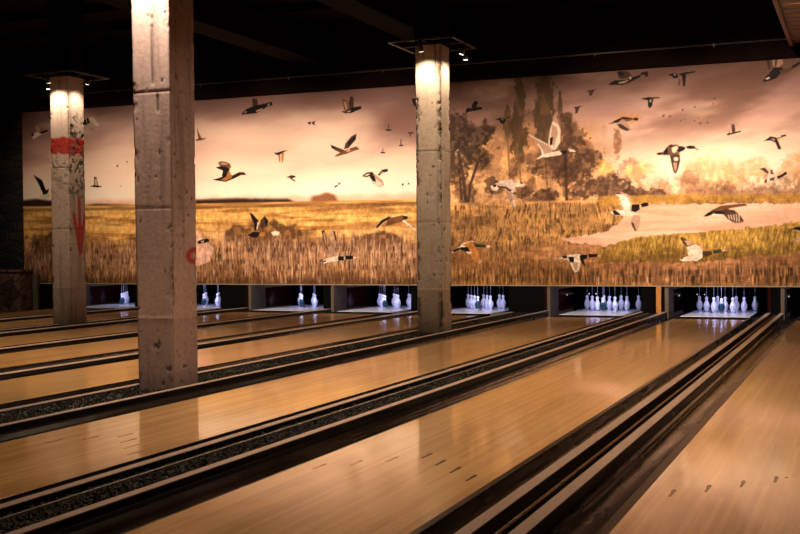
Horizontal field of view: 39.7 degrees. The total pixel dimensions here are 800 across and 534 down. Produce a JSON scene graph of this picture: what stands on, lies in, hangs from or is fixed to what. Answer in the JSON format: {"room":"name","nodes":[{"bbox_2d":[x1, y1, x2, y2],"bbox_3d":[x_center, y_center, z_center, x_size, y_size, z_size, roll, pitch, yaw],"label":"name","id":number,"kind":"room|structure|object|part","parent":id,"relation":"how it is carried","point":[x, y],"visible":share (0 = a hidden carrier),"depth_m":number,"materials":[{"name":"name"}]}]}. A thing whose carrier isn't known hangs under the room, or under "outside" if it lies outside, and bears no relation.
{"room":"sports facility","nodes":[
{"label":"sports facility","id":0,"kind":"room"},
{"bbox_2d":[0,58,23,268],"bbox_3d":[-9.347,-2.130,23.734,3.410,4.430,0.180,0,1,23],"label":"wall","id":1,"kind":"structure","parent":0,"point":[11,148],"depth_m":23.12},
{"bbox_2d":[22,38,786,98],"bbox_3d":[1.079,-3.492,19.139,19.200,0.050,0.040,0,1,23],"label":"conduit","id":2,"kind":"object","parent":1,"relation":"attached to","point":[714,44],"visible":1,"depth_m":18.96,"materials":[{"name":"metal"}]},
{"bbox_2d":[19,0,799,112],"bbox_3d":[2.135,-3.797,18.803,21.590,1.150,0.170,0,1,23],"label":"ceiling","id":3,"kind":"structure","parent":1,"relation":"attached to","point":[623,25],"depth_m":18.82,"materials":[{"name":"black paint"}]},
{"bbox_2d":[32,284,40,305],"bbox_3d":[1.643,-1.696,22.025,25.000,5.450,0.150,0,1,23],"label":"wall","id":4,"kind":"structure","parent":0,"point":[40,284],"depth_m":26.26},
{"bbox_2d":[0,0,620,59],"bbox_3d":[-3.130,-4.215,10.661,25.000,0.340,24.400,0,1,23],"label":"ceiling","id":5,"kind":"structure","parent":0,"point":[23,23],"depth_m":19.06,"materials":[{"name":"paint"}]},
{"bbox_2d":[94,0,321,64],"bbox_3d":[-5.535,-3.768,10.974,0.520,0.500,20.100,0,1,23],"label":"ceiling beam","id":6,"kind":"structure","parent":5,"relation":"attached to","point":[228,21],"depth_m":17.96,"materials":[{"name":"paint"}]},
{"bbox_2d":[315,0,461,51],"bbox_3d":[-3.054,-3.774,9.933,0.500,0.500,20.100,0,1,23],"label":"ceiling beam","id":7,"kind":"structure","parent":5,"relation":"attached to","point":[394,17],"depth_m":16.46,"materials":[{"name":"paint"}]},
{"bbox_2d":[772,0,799,46],"bbox_3d":[4.596,-3.436,10.539,2.460,0.340,13.120,0,1,23],"label":"ceiling panel","id":8,"kind":"object","parent":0,"point":[788,11],"visible":1,"depth_m":15.03,"materials":[{"name":"brown wood"}]},
{"bbox_3d":[-3.078,1.194,10.752,25.000,0.140,24.400,0,1,23],"label":"floor","id":9,"kind":"structure","parent":0,"visible":0},
{"bbox_2d":[0,269,32,312],"bbox_3d":[-9.294,0.513,23.393,3.560,0.915,0.430,0,1,23],"label":"stone plinth","id":10,"kind":"object","parent":9,"relation":"on","point":[15,284],"visible":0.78,"depth_m":22.66,"materials":[{"name":"brown stone"}]},
{"bbox_2d":[32,274,39,309],"bbox_3d":[-7.490,0.553,22.821,0.130,0.820,0.070,0,1,23],"label":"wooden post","id":11,"kind":"object","parent":9,"relation":"on","point":[35,277],"visible":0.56,"depth_m":22.79,"materials":[{"name":"brown wood"}]},
{"bbox_2d":[41,284,53,308],"bbox_3d":[-7.029,0.652,22.755,0.770,0.615,0.100,0,1,23],"label":"trim","id":12,"kind":"structure","parent":9,"relation":"on","point":[46,289],"depth_m":22.80,"materials":[{"name":"black paint"}]},
{"bbox_2d":[0,308,114,318],"bbox_3d":[-9.440,1.036,13.931,1.524,0.131,17.350,0,1,23],"label":"lane","id":13,"kind":"object","parent":9,"relation":"on","point":[41,311],"visible":0.36,"depth_m":20.33,"materials":[{"name":"brown wood"}]},
{"bbox_3d":[-6.211,0.853,21.630,1.054,0.076,0.650,0,1,23],"label":"plate","id":14,"kind":"part","parent":13,"relation":"part of","materials":[{"name":"black paint"}]},
{"bbox_2d":[0,307,136,321],"bbox_3d":[-8.481,1.032,13.665,0.448,0.188,17.600,0,1,23],"label":"divider","id":15,"kind":"object","parent":9,"relation":"on","point":[129,308],"visible":0.05,"depth_m":19.01,"materials":[{"name":"brown wood"}]},
{"bbox_2d":[0,309,200,329],"bbox_3d":[-7.620,1.031,13.168,1.524,0.131,17.350,0,1,23],"label":"lane","id":16,"kind":"object","parent":9,"relation":"on","point":[129,313],"visible":0.3,"depth_m":18.24,"materials":[{"name":"brown wood"}]},
{"bbox_2d":[86,284,135,308],"bbox_3d":[-5.574,0.258,23.199,1.599,1.360,2.740,0,1,23],"label":"pit","id":17,"kind":"object","parent":9,"relation":"on","point":[97,295],"visible":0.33,"depth_m":23.44,"materials":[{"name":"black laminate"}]},
{"bbox_3d":[-6.367,0.638,23.301,0.055,0.612,1.620,0,1,23],"label":"cheek panel","id":18,"kind":"part","parent":17,"relation":"part of","materials":[{"name":"beige laminate"}]},
{"bbox_3d":[-6.264,0.587,23.550,0.044,0.385,1.080,0,1,23],"label":"laminate panel","id":19,"kind":"part","parent":17,"relation":"part of","materials":[{"name":"black laminate"}]},
{"bbox_2d":[119,293,124,304],"bbox_3d":[-5.721,0.556,22.801,0.109,0.460,0.109,0,1,23],"label":"pin","id":20,"kind":"object","parent":17,"relation":"on","point":[121,300],"visible":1,"depth_m":22.77,"materials":[{"name":"plastic"}]},
{"bbox_2d":[0,308,247,335],"bbox_3d":[-6.557,1.027,12.863,0.669,0.188,17.610,0,1,23],"label":"divider","id":21,"kind":"object","parent":9,"relation":"on","point":[14,331],"visible":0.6,"depth_m":16.69,"materials":[{"name":"brown wood"}]},
{"bbox_2d":[48,0,86,324],"bbox_3d":[-5.076,-1.692,16.936,0.355,5.150,0.380,0,1,23],"label":"concrete column","id":22,"kind":"structure","parent":21,"relation":"on","point":[65,17],"depth_m":16.79,"materials":[{"name":"grey concrete"}]},
{"bbox_2d":[22,69,109,89],"bbox_3d":[-5.087,-2.832,16.918,0.942,0.174,0.942,0,1,23],"label":"spotlight frame","id":23,"kind":"object","parent":22,"relation":"attached to","point":[88,79],"visible":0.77,"depth_m":16.70,"materials":[{"name":"metal"}]},
{"bbox_2d":[0,310,302,347],"bbox_3d":[-5.595,1.026,12.319,1.524,0.131,17.350,0,1,23],"label":"lane","id":24,"kind":"object","parent":9,"relation":"on","point":[84,332],"visible":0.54,"depth_m":15.57,"materials":[{"name":"brown wood"}]},
{"bbox_3d":[-2.367,0.843,20.017,1.054,0.076,0.650,0,1,23],"label":"plate","id":25,"kind":"part","parent":24,"relation":"part of","materials":[{"name":"black paint"}]},
{"bbox_2d":[0,309,330,352],"bbox_3d":[-4.747,1.023,12.099,0.208,0.188,17.600,0,1,23],"label":"divider","id":26,"kind":"object","parent":9,"relation":"on","point":[63,342],"visible":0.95,"depth_m":14.45,"materials":[{"name":"brown wood"}]},
{"bbox_2d":[0,311,391,370],"bbox_3d":[-3.996,1.022,11.648,1.524,0.131,17.350,0,1,23],"label":"lane","id":27,"kind":"object","parent":9,"relation":"on","point":[11,360],"visible":0.56,"depth_m":13.69,"materials":[{"name":"brown wood"}]},
{"bbox_3d":[-0.768,0.840,19.347,1.054,0.076,0.650,0,1,23],"label":"plate","id":28,"kind":"part","parent":27,"relation":"part of","materials":[{"name":"black paint"}]},
{"bbox_2d":[0,311,417,377],"bbox_3d":[-3.114,1.024,11.414,0.283,0.178,17.600,0,1,23],"label":"divider","id":29,"kind":"object","parent":9,"relation":"on","point":[21,371],"visible":0.28,"depth_m":13.17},
{"bbox_2d":[196,285,221,309],"bbox_3d":[-3.753,0.254,22.436,1.599,1.360,2.740,0,1,23],"label":"pit","id":30,"kind":"object","parent":9,"relation":"on","point":[211,290],"visible":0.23,"depth_m":23.36,"materials":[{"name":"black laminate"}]},
{"bbox_3d":[-4.443,0.582,22.786,0.044,0.385,1.080,0,1,23],"label":"laminate panel","id":31,"kind":"part","parent":30,"relation":"part of","materials":[{"name":"black laminate"}]},
{"bbox_2d":[201,294,206,305],"bbox_3d":[-3.901,0.551,22.037,0.109,0.460,0.109,0,1,23],"label":"pin","id":32,"kind":"object","parent":30,"relation":"on","point":[203,301],"visible":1,"depth_m":22.01,"materials":[{"name":"plastic"}]},
{"bbox_2d":[213,285,220,305],"bbox_3d":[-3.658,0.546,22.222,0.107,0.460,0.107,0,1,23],"label":"pin","id":33,"kind":"object","parent":30,"relation":"on","point":[217,300],"visible":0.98,"depth_m":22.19,"materials":[{"name":"plastic"}]},
{"bbox_2d":[221,285,248,309],"bbox_3d":[-3.116,0.643,21.116,0.594,0.613,0.135,0,1,23],"label":"divider","id":34,"kind":"object","parent":9,"relation":"on","point":[233,296],"visible":0.56,"depth_m":21.06,"materials":[{"name":"black paint"}]},
{"bbox_2d":[0,313,489,409],"bbox_3d":[-2.328,1.018,10.948,1.524,0.131,17.350,0,1,23],"label":"lane","id":35,"kind":"object","parent":9,"relation":"on","point":[18,390],"visible":0.45,"depth_m":11.32,"materials":[{"name":"brown wood"}]},
{"bbox_3d":[0.900,0.835,18.647,1.054,0.076,0.650,0,1,23],"label":"plate","id":36,"kind":"part","parent":35,"relation":"part of","materials":[{"name":"black paint"}]},
{"bbox_2d":[0,310,548,435],"bbox_3d":[-1.239,1.004,10.635,0.726,0.209,17.614,0,1,23],"label":"divider","id":37,"kind":"object","parent":9,"relation":"on","point":[40,414],"visible":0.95,"depth_m":9.51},
{"bbox_2d":[131,0,197,389],"bbox_3d":[-1.922,-1.591,9.002,0.377,5.144,0.365,0,1,23],"label":"concrete column","id":38,"kind":"structure","parent":37,"relation":"on","point":[162,30],"depth_m":8.87,"materials":[{"name":"grey concrete"}]},
{"bbox_2d":[414,0,451,332],"bbox_3d":[0.436,-1.707,14.597,0.360,5.144,0.370,0,1,23],"label":"concrete column","id":39,"kind":"structure","parent":37,"relation":"on","point":[431,17],"depth_m":14.45,"materials":[{"name":"grey concrete"}]},
{"bbox_2d":[387,35,475,59],"bbox_3d":[0.433,-2.845,14.575,0.923,0.174,0.942,0,1,23],"label":"spotlight frame","id":40,"kind":"object","parent":39,"relation":"attached to","point":[463,50],"visible":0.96,"depth_m":14.40,"materials":[{"name":"metal"}]},
{"bbox_2d":[248,285,324,310],"bbox_3d":[-1.729,0.249,21.587,1.599,1.360,2.740,0,1,23],"label":"pit","id":41,"kind":"object","parent":9,"relation":"on","point":[261,297],"visible":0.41,"depth_m":21.77,"materials":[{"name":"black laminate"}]},
{"bbox_3d":[-2.523,0.629,21.689,0.055,0.612,1.620,0,1,23],"label":"cheek panel","id":42,"kind":"part","parent":41,"relation":"part of","materials":[{"name":"beige laminate"}]},
{"bbox_3d":[-2.419,0.577,21.937,0.044,0.385,1.080,0,1,23],"label":"laminate panel","id":43,"kind":"part","parent":41,"relation":"part of","materials":[{"name":"laminate"}]},
{"bbox_2d":[299,295,304,307],"bbox_3d":[-1.877,0.546,21.188,0.109,0.460,0.109,0,1,23],"label":"pin","id":44,"kind":"object","parent":41,"relation":"on","point":[301,302],"visible":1,"depth_m":21.16,"materials":[{"name":"plastic"}]},
{"bbox_2d":[304,285,322,304],"bbox_3d":[-1.270,0.227,22.636,1.564,1.360,0.050,0,1,23],"label":"curtain","id":45,"kind":"object","parent":41,"relation":"hanging from","point":[308,289],"depth_m":22.84,"materials":[{"name":"black fabric"}]},
{"bbox_2d":[313,294,317,306],"bbox_3d":[-1.634,0.541,21.373,0.107,0.460,0.107,0,1,23],"label":"pin","id":46,"kind":"object","parent":41,"relation":"on","point":[315,301],"visible":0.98,"depth_m":21.34,"materials":[{"name":"plastic"}]},
{"bbox_2d":[0,315,622,503],"bbox_3d":[-0.251,1.013,10.078,1.524,0.131,17.350,0,1,23],"label":"lane","id":47,"kind":"object","parent":9,"relation":"on","point":[36,460],"visible":0.69,"depth_m":7.78,"materials":[{"name":"brown wood"}]},
{"bbox_3d":[2.977,0.830,17.776,1.054,0.076,0.650,0,1,23],"label":"plate","id":48,"kind":"part","parent":47,"relation":"part of","materials":[{"name":"black paint"}]},
{"bbox_2d":[324,285,330,308],"bbox_3d":[-1.301,0.639,20.363,0.133,0.613,0.120,0,1,23],"label":"divider","id":49,"kind":"object","parent":9,"relation":"on","point":[327,288],"visible":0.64,"depth_m":20.31,"materials":[{"name":"black paint"}]},
{"bbox_2d":[0,312,666,533],"bbox_3d":[0.702,0.996,9.818,0.433,0.215,17.609,0,1,23],"label":"divider","id":50,"kind":"object","parent":9,"relation":"on","point":[74,506],"visible":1,"depth_m":6.06,"materials":[{"name":"metal"}]},
{"bbox_2d":[331,285,411,313],"bbox_3d":[-0.130,0.245,20.916,1.599,1.360,2.740,0,1,23],"label":"pit","id":51,"kind":"object","parent":9,"relation":"on","point":[344,298],"visible":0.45,"depth_m":21.14,"materials":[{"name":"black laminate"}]},
{"bbox_3d":[-0.923,0.625,21.018,0.055,0.612,1.620,0,1,23],"label":"cheek panel","id":52,"kind":"part","parent":51,"relation":"part of","materials":[{"name":"beige laminate"}]},
{"bbox_3d":[-0.820,0.573,21.267,0.044,0.385,1.080,0,1,23],"label":"laminate panel","id":53,"kind":"part","parent":51,"relation":"part of","materials":[{"name":"laminate"}]},
{"bbox_2d":[382,295,387,308],"bbox_3d":[-0.277,0.543,20.518,0.109,0.460,0.109,0,1,23],"label":"pin","id":54,"kind":"object","parent":51,"relation":"on","point":[385,302],"visible":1,"depth_m":20.49,"materials":[{"name":"plastic"}]},
{"bbox_2d":[380,285,410,305],"bbox_3d":[0.329,0.223,21.965,1.564,1.360,0.050,0,1,23],"label":"curtain","id":55,"kind":"object","parent":51,"relation":"hanging from","point":[403,291],"depth_m":22.11,"materials":[{"name":"black fabric"}]},
{"bbox_2d":[395,295,400,307],"bbox_3d":[-0.035,0.537,20.702,0.107,0.460,0.107,0,1,23],"label":"pin","id":56,"kind":"object","parent":51,"relation":"on","point":[398,302],"visible":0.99,"depth_m":20.67,"materials":[{"name":"plastic"}]},
{"bbox_2d":[69,316,752,533],"bbox_3d":[1.555,1.008,9.320,1.524,0.131,17.350,0,1,23],"label":"lane","id":57,"kind":"object","parent":9,"relation":"on","point":[434,467],"visible":0.72,"depth_m":6.02,"materials":[{"name":"brown wood"}]},
{"bbox_3d":[4.784,0.826,17.018,1.054,0.076,0.650,0,1,23],"label":"plate","id":58,"kind":"part","parent":57,"relation":"part of","materials":[{"name":"black paint"}]},
{"bbox_2d":[412,286,417,310],"bbox_3d":[0.333,0.635,19.678,0.208,0.613,0.120,0,1,23],"label":"divider","id":59,"kind":"object","parent":9,"relation":"on","point":[414,288],"visible":0.29,"depth_m":19.64,"materials":[{"name":"black paint"}]},
{"bbox_2d":[450,286,509,315],"bbox_3d":[1.538,0.241,20.216,1.599,1.360,2.740,0,1,23],"label":"pit","id":60,"kind":"object","parent":9,"relation":"on","point":[458,294],"visible":0.27,"depth_m":21.22,"materials":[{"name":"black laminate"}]},
{"bbox_3d":[0.848,0.569,20.567,0.044,0.385,1.080,0,1,23],"label":"laminate panel","id":61,"kind":"part","parent":60,"relation":"part of","materials":[{"name":"black laminate"}]},
{"bbox_2d":[465,294,469,306],"bbox_3d":[1.275,0.524,20.725,0.107,0.460,0.107,0,1,23],"label":"pin","id":62,"kind":"object","parent":60,"relation":"on","point":[468,295],"visible":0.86,"depth_m":20.70,"materials":[{"name":"plastic"}]},
{"bbox_2d":[469,295,472,307],"bbox_3d":[1.314,0.529,20.423,0.107,0.460,0.107,0,1,23],"label":"pin","id":63,"kind":"object","parent":60,"relation":"on","point":[471,296],"visible":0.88,"depth_m":20.40,"materials":[{"name":"plastic"}]},
{"bbox_2d":[472,286,475,308],"bbox_3d":[1.352,0.534,20.120,0.107,0.460,0.107,0,1,23],"label":"pin","id":64,"kind":"object","parent":60,"relation":"on","point":[474,296],"visible":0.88,"depth_m":20.09,"materials":[{"name":"plastic"}]},
{"bbox_2d":[475,296,480,309],"bbox_3d":[1.391,0.538,19.818,0.109,0.460,0.109,0,1,23],"label":"pin","id":65,"kind":"object","parent":60,"relation":"on","point":[477,303],"visible":0.98,"depth_m":19.79,"materials":[{"name":"plastic"}]},
{"bbox_2d":[481,294,485,307],"bbox_3d":[1.556,0.524,20.607,0.107,0.460,0.107,0,1,23],"label":"pin","id":66,"kind":"object","parent":60,"relation":"on","point":[483,295],"visible":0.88,"depth_m":20.58,"materials":[{"name":"plastic"}]},
{"bbox_2d":[484,295,488,307],"bbox_3d":[1.595,0.528,20.305,0.107,0.460,0.107,0,1,23],"label":"pin","id":67,"kind":"object","parent":60,"relation":"on","point":[487,296],"visible":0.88,"depth_m":20.28,"materials":[{"name":"plastic"}]},
{"bbox_2d":[466,286,508,306],"bbox_3d":[1.997,0.219,21.265,1.564,1.360,0.050,0,1,23],"label":"curtain","id":68,"kind":"object","parent":60,"relation":"hanging from","point":[479,290],"depth_m":21.34,"materials":[{"name":"black fabric"}]},
{"bbox_2d":[488,286,493,308],"bbox_3d":[1.633,0.533,20.003,0.107,0.460,0.107,0,1,23],"label":"pin","id":69,"kind":"object","parent":60,"relation":"on","point":[490,302],"visible":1,"depth_m":19.98,"materials":[{"name":"plastic"}]},
{"bbox_2d":[497,287,500,307],"bbox_3d":[1.838,0.523,20.489,0.107,0.460,0.107,0,1,23],"label":"pin","id":70,"kind":"object","parent":60,"relation":"on","point":[499,295],"visible":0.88,"depth_m":20.47,"materials":[{"name":"plastic"}]},
{"bbox_2d":[500,295,505,308],"bbox_3d":[1.876,0.528,20.187,0.107,0.460,0.107,0,1,23],"label":"pin","id":71,"kind":"object","parent":60,"relation":"on","point":[503,302],"visible":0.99,"depth_m":20.16,"materials":[{"name":"plastic"}]},
{"bbox_2d":[510,286,546,312],"bbox_3d":[2.202,0.630,18.886,0.651,0.613,0.135,0,1,23],"label":"divider","id":72,"kind":"object","parent":9,"relation":"on","point":[528,299],"visible":0.56,"depth_m":18.84,"materials":[{"name":"black paint"}]},
{"bbox_2d":[547,286,642,316],"bbox_3d":[3.690,0.235,19.314,1.762,1.360,2.740,0,1,23],"label":"pit","id":73,"kind":"object","parent":9,"relation":"on","point":[561,300],"visible":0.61,"depth_m":20.00,"materials":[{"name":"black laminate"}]},
{"bbox_3d":[2.821,0.616,19.447,0.055,0.612,1.620,0,1,23],"label":"cheek panel","id":74,"kind":"part","parent":73,"relation":"part of","materials":[{"name":"beige laminate"}]},
{"bbox_3d":[2.925,0.564,19.696,0.044,0.385,1.080,0,1,23],"label":"laminate panel","id":75,"kind":"part","parent":73,"relation":"part of","materials":[{"name":"laminate"}]},
{"bbox_2d":[584,295,589,308],"bbox_3d":[3.352,0.519,19.854,0.107,0.460,0.107,0,1,23],"label":"pin","id":76,"kind":"object","parent":73,"relation":"on","point":[586,303],"visible":0.94,"depth_m":19.83,"materials":[{"name":"plastic"}]},
{"bbox_2d":[589,296,594,309],"bbox_3d":[3.391,0.524,19.552,0.107,0.460,0.107,0,1,23],"label":"pin","id":77,"kind":"object","parent":73,"relation":"on","point":[592,302],"visible":0.96,"depth_m":19.52,"materials":[{"name":"plastic"}]},
{"bbox_2d":[594,286,599,310],"bbox_3d":[3.429,0.529,19.249,0.107,0.460,0.107,0,1,23],"label":"pin","id":78,"kind":"object","parent":73,"relation":"on","point":[597,303],"visible":0.94,"depth_m":19.22,"materials":[{"name":"plastic"}]},
{"bbox_2d":[600,297,605,311],"bbox_3d":[3.467,0.533,18.947,0.109,0.460,0.109,0,1,23],"label":"pin","id":79,"kind":"object","parent":73,"relation":"on","point":[602,304],"visible":1,"depth_m":18.92,"materials":[{"name":"plastic"}]},
{"bbox_2d":[606,286,611,309],"bbox_3d":[3.672,0.523,19.434,0.107,0.460,0.107,0,1,23],"label":"pin","id":80,"kind":"object","parent":73,"relation":"on","point":[609,302],"visible":0.94,"depth_m":19.41,"materials":[{"name":"plastic"}]},
{"bbox_2d":[580,286,640,309],"bbox_3d":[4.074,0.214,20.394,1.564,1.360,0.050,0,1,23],"label":"pin","id":81,"kind":"object","parent":73,"relation":"hanging from","point":[632,292],"depth_m":20.45,"materials":[{"name":"white plastic"}]},
{"bbox_2d":[612,296,617,310],"bbox_3d":[3.710,0.528,19.131,0.107,0.460,0.107,0,1,23],"label":"pin","id":82,"kind":"object","parent":73,"relation":"on","point":[614,304],"visible":0.99,"depth_m":19.10,"materials":[{"name":"plastic"}]},
{"bbox_2d":[618,295,623,308],"bbox_3d":[3.914,0.518,19.618,0.107,0.460,0.107,0,1,23],"label":"pin","id":83,"kind":"object","parent":73,"relation":"on","point":[621,302],"visible":0.98,"depth_m":19.59,"materials":[{"name":"plastic"}]},
{"bbox_2d":[624,296,629,309],"bbox_3d":[3.953,0.523,19.316,0.107,0.460,0.107,0,1,23],"label":"pin","id":84,"kind":"object","parent":73,"relation":"on","point":[626,303],"visible":1,"depth_m":19.29,"materials":[{"name":"plastic"}]},
{"bbox_2d":[635,287,640,309],"bbox_3d":[4.195,0.517,19.500,0.107,0.460,0.107,0,1,23],"label":"pin","id":85,"kind":"object","parent":73,"relation":"on","point":[638,302],"visible":0.95,"depth_m":19.48,"materials":[{"name":"plastic"}]},
{"bbox_3d":[4.412,0.605,19.203,0.020,0.612,2.400,0,1,23],"label":"cheek panel","id":86,"kind":"part","parent":73,"relation":"part of","materials":[{"name":"black paint"}]},
{"bbox_2d":[454,313,783,533],"bbox_3d":[2.424,0.992,9.091,0.253,0.215,17.600,0,1,23],"label":"divider","id":87,"kind":"object","parent":9,"relation":"on","point":[537,506],"visible":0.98,"depth_m":5.74,"materials":[{"name":"brown wood"}]},
{"bbox_2d":[642,287,664,313],"bbox_3d":[4.142,0.626,18.067,0.358,0.613,0.145,0,1,23],"label":"divider","id":88,"kind":"object","parent":9,"relation":"on","point":[653,297],"visible":0.56,"depth_m":18.02,"materials":[{"name":"black paint"}]},
{"bbox_2d":[547,318,799,533],"bbox_3d":[3.196,1.004,8.632,1.524,0.131,17.350,0,1,23],"label":"lane","id":89,"kind":"object","parent":9,"relation":"on","point":[728,462],"visible":1,"depth_m":5.69,"materials":[{"name":"brown wood"}]},
{"bbox_2d":[665,287,768,321],"bbox_3d":[5.497,0.231,18.556,1.762,1.360,2.740,0,1,23],"label":"pit","id":90,"kind":"object","parent":9,"relation":"on","point":[679,301],"visible":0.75,"depth_m":19.43,"materials":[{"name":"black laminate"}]},
{"bbox_3d":[4.628,0.611,18.690,0.055,0.612,1.620,0,1,23],"label":"cheek panel","id":91,"kind":"part","parent":90,"relation":"part of","materials":[{"name":"beige laminate"}]},
{"bbox_3d":[4.731,0.559,18.938,0.044,0.385,1.080,0,1,23],"label":"laminate panel","id":92,"kind":"part","parent":90,"relation":"part of","materials":[{"name":"black laminate"}]},
{"bbox_2d":[696,287,702,309],"bbox_3d":[5.159,0.515,19.096,0.107,0.460,0.107,0,1,23],"label":"pin","id":93,"kind":"object","parent":90,"relation":"on","point":[699,304],"visible":0.99,"depth_m":19.07,"materials":[{"name":"plastic"}]},
{"bbox_2d":[703,287,709,310],"bbox_3d":[5.197,0.519,18.794,0.107,0.460,0.107,0,1,23],"label":"pin","id":94,"kind":"object","parent":90,"relation":"on","point":[706,305],"visible":0.98,"depth_m":18.77,"materials":[{"name":"plastic"}]},
{"bbox_2d":[711,297,716,311],"bbox_3d":[5.236,0.524,18.492,0.107,0.460,0.107,0,1,23],"label":"pin","id":95,"kind":"object","parent":90,"relation":"on","point":[713,304],"visible":0.99,"depth_m":18.46,"materials":[{"name":"plastic"}]},
{"bbox_2d":[716,296,719,310],"bbox_3d":[5.440,0.514,18.978,0.107,0.460,0.107,0,1,23],"label":"pin","id":96,"kind":"object","parent":90,"relation":"on","point":[717,297],"visible":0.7,"depth_m":18.95,"materials":[{"name":"plastic"}]},
{"bbox_2d":[718,287,724,312],"bbox_3d":[5.274,0.529,18.189,0.109,0.460,0.109,0,1,23],"label":"pin","id":97,"kind":"object","parent":90,"relation":"on","point":[721,307],"visible":1,"depth_m":18.16,"materials":[{"name":"plastic"}]},
{"bbox_2d":[723,297,727,311],"bbox_3d":[5.478,0.519,18.676,0.107,0.460,0.107,0,1,23],"label":"pin","id":98,"kind":"object","parent":90,"relation":"on","point":[725,303],"visible":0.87,"depth_m":18.65,"materials":[{"name":"plastic"}]},
{"bbox_2d":[687,287,766,313],"bbox_3d":[5.880,0.209,19.637,1.564,1.360,0.050,0,1,23],"label":"curtain","id":99,"kind":"object","parent":90,"relation":"hanging from","point":[692,292],"depth_m":19.63,"materials":[{"name":"black fabric"}]},
{"bbox_2d":[730,297,735,312],"bbox_3d":[5.517,0.523,18.374,0.107,0.460,0.107,0,1,23],"label":"pin","id":100,"kind":"object","parent":90,"relation":"on","point":[732,304],"visible":1,"depth_m":18.34,"materials":[{"name":"plastic"}]},
{"bbox_2d":[734,296,739,310],"bbox_3d":[5.721,0.513,18.860,0.107,0.460,0.107,0,1,23],"label":"pin","id":101,"kind":"object","parent":90,"relation":"on","point":[736,297],"visible":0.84,"depth_m":18.83,"materials":[{"name":"plastic"}]},
{"bbox_2d":[741,297,746,311],"bbox_3d":[5.759,0.518,18.558,0.107,0.460,0.107,0,1,23],"label":"pin","id":102,"kind":"object","parent":90,"relation":"on","point":[743,304],"visible":0.98,"depth_m":18.53,"materials":[{"name":"plastic"}]},
{"bbox_2d":[752,296,757,310],"bbox_3d":[6.002,0.513,18.743,0.107,0.460,0.107,0,1,23],"label":"pin","id":103,"kind":"object","parent":90,"relation":"on","point":[754,303],"visible":1,"depth_m":18.72,"materials":[{"name":"plastic"}]},
{"bbox_3d":[6.219,0.600,18.445,0.020,0.612,2.400,0,1,23],"label":"cheek panel","id":104,"kind":"part","parent":90,"relation":"part of","materials":[{"name":"black paint"}]},
{"bbox_2d":[769,287,780,316],"bbox_3d":[5.867,0.622,17.349,0.178,0.613,0.135,0,1,23],"label":"divider","id":105,"kind":"object","parent":9,"relation":"on","point":[774,292],"visible":0.56,"depth_m":17.30,"materials":[{"name":"black paint"}]},
{"bbox_2d":[40,283,799,286],"bbox_3d":[1.102,0.317,19.288,19.290,0.017,0.052,0,1,23],"label":"trim","id":106,"kind":"structure","parent":105,"relation":"on","point":[40,283],"depth_m":19.05,"materials":[{"name":"brown wood"}]},
{"bbox_2d":[22,57,799,285],"bbox_3d":[1.093,-1.456,19.278,19.290,3.528,0.050,0,1,23],"label":"mural panel","id":107,"kind":"object","parent":106,"relation":"on","point":[687,175],"visible":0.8,"depth_m":18.99,"materials":[{"name":"multicoloured paint"}]},
{"bbox_2d":[781,287,799,323],"bbox_3d":[7.062,0.227,17.899,1.599,1.360,2.740,0,1,23],"label":"pit","id":108,"kind":"object","parent":9,"relation":"on","point":[790,296],"visible":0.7,"depth_m":18.38,"materials":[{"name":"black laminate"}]},
{"bbox_3d":[6.269,0.607,18.002,0.055,0.612,1.620,0,1,23],"label":"cheek panel","id":109,"kind":"part","parent":108,"relation":"part of","materials":[{"name":"beige laminate"}]},
{"bbox_3d":[6.372,0.555,18.250,0.044,0.385,1.080,0,1,23],"label":"laminate panel","id":110,"kind":"part","parent":108,"relation":"part of","materials":[{"name":"black laminate"}]},
{"bbox_2d":[792,287,799,313],"bbox_3d":[7.521,0.205,18.948,1.564,1.360,0.050,0,1,23],"label":"curtain","id":111,"kind":"object","parent":108,"relation":"hanging from","point":[795,290],"depth_m":19.21,"materials":[{"name":"black fabric"}]}
]}

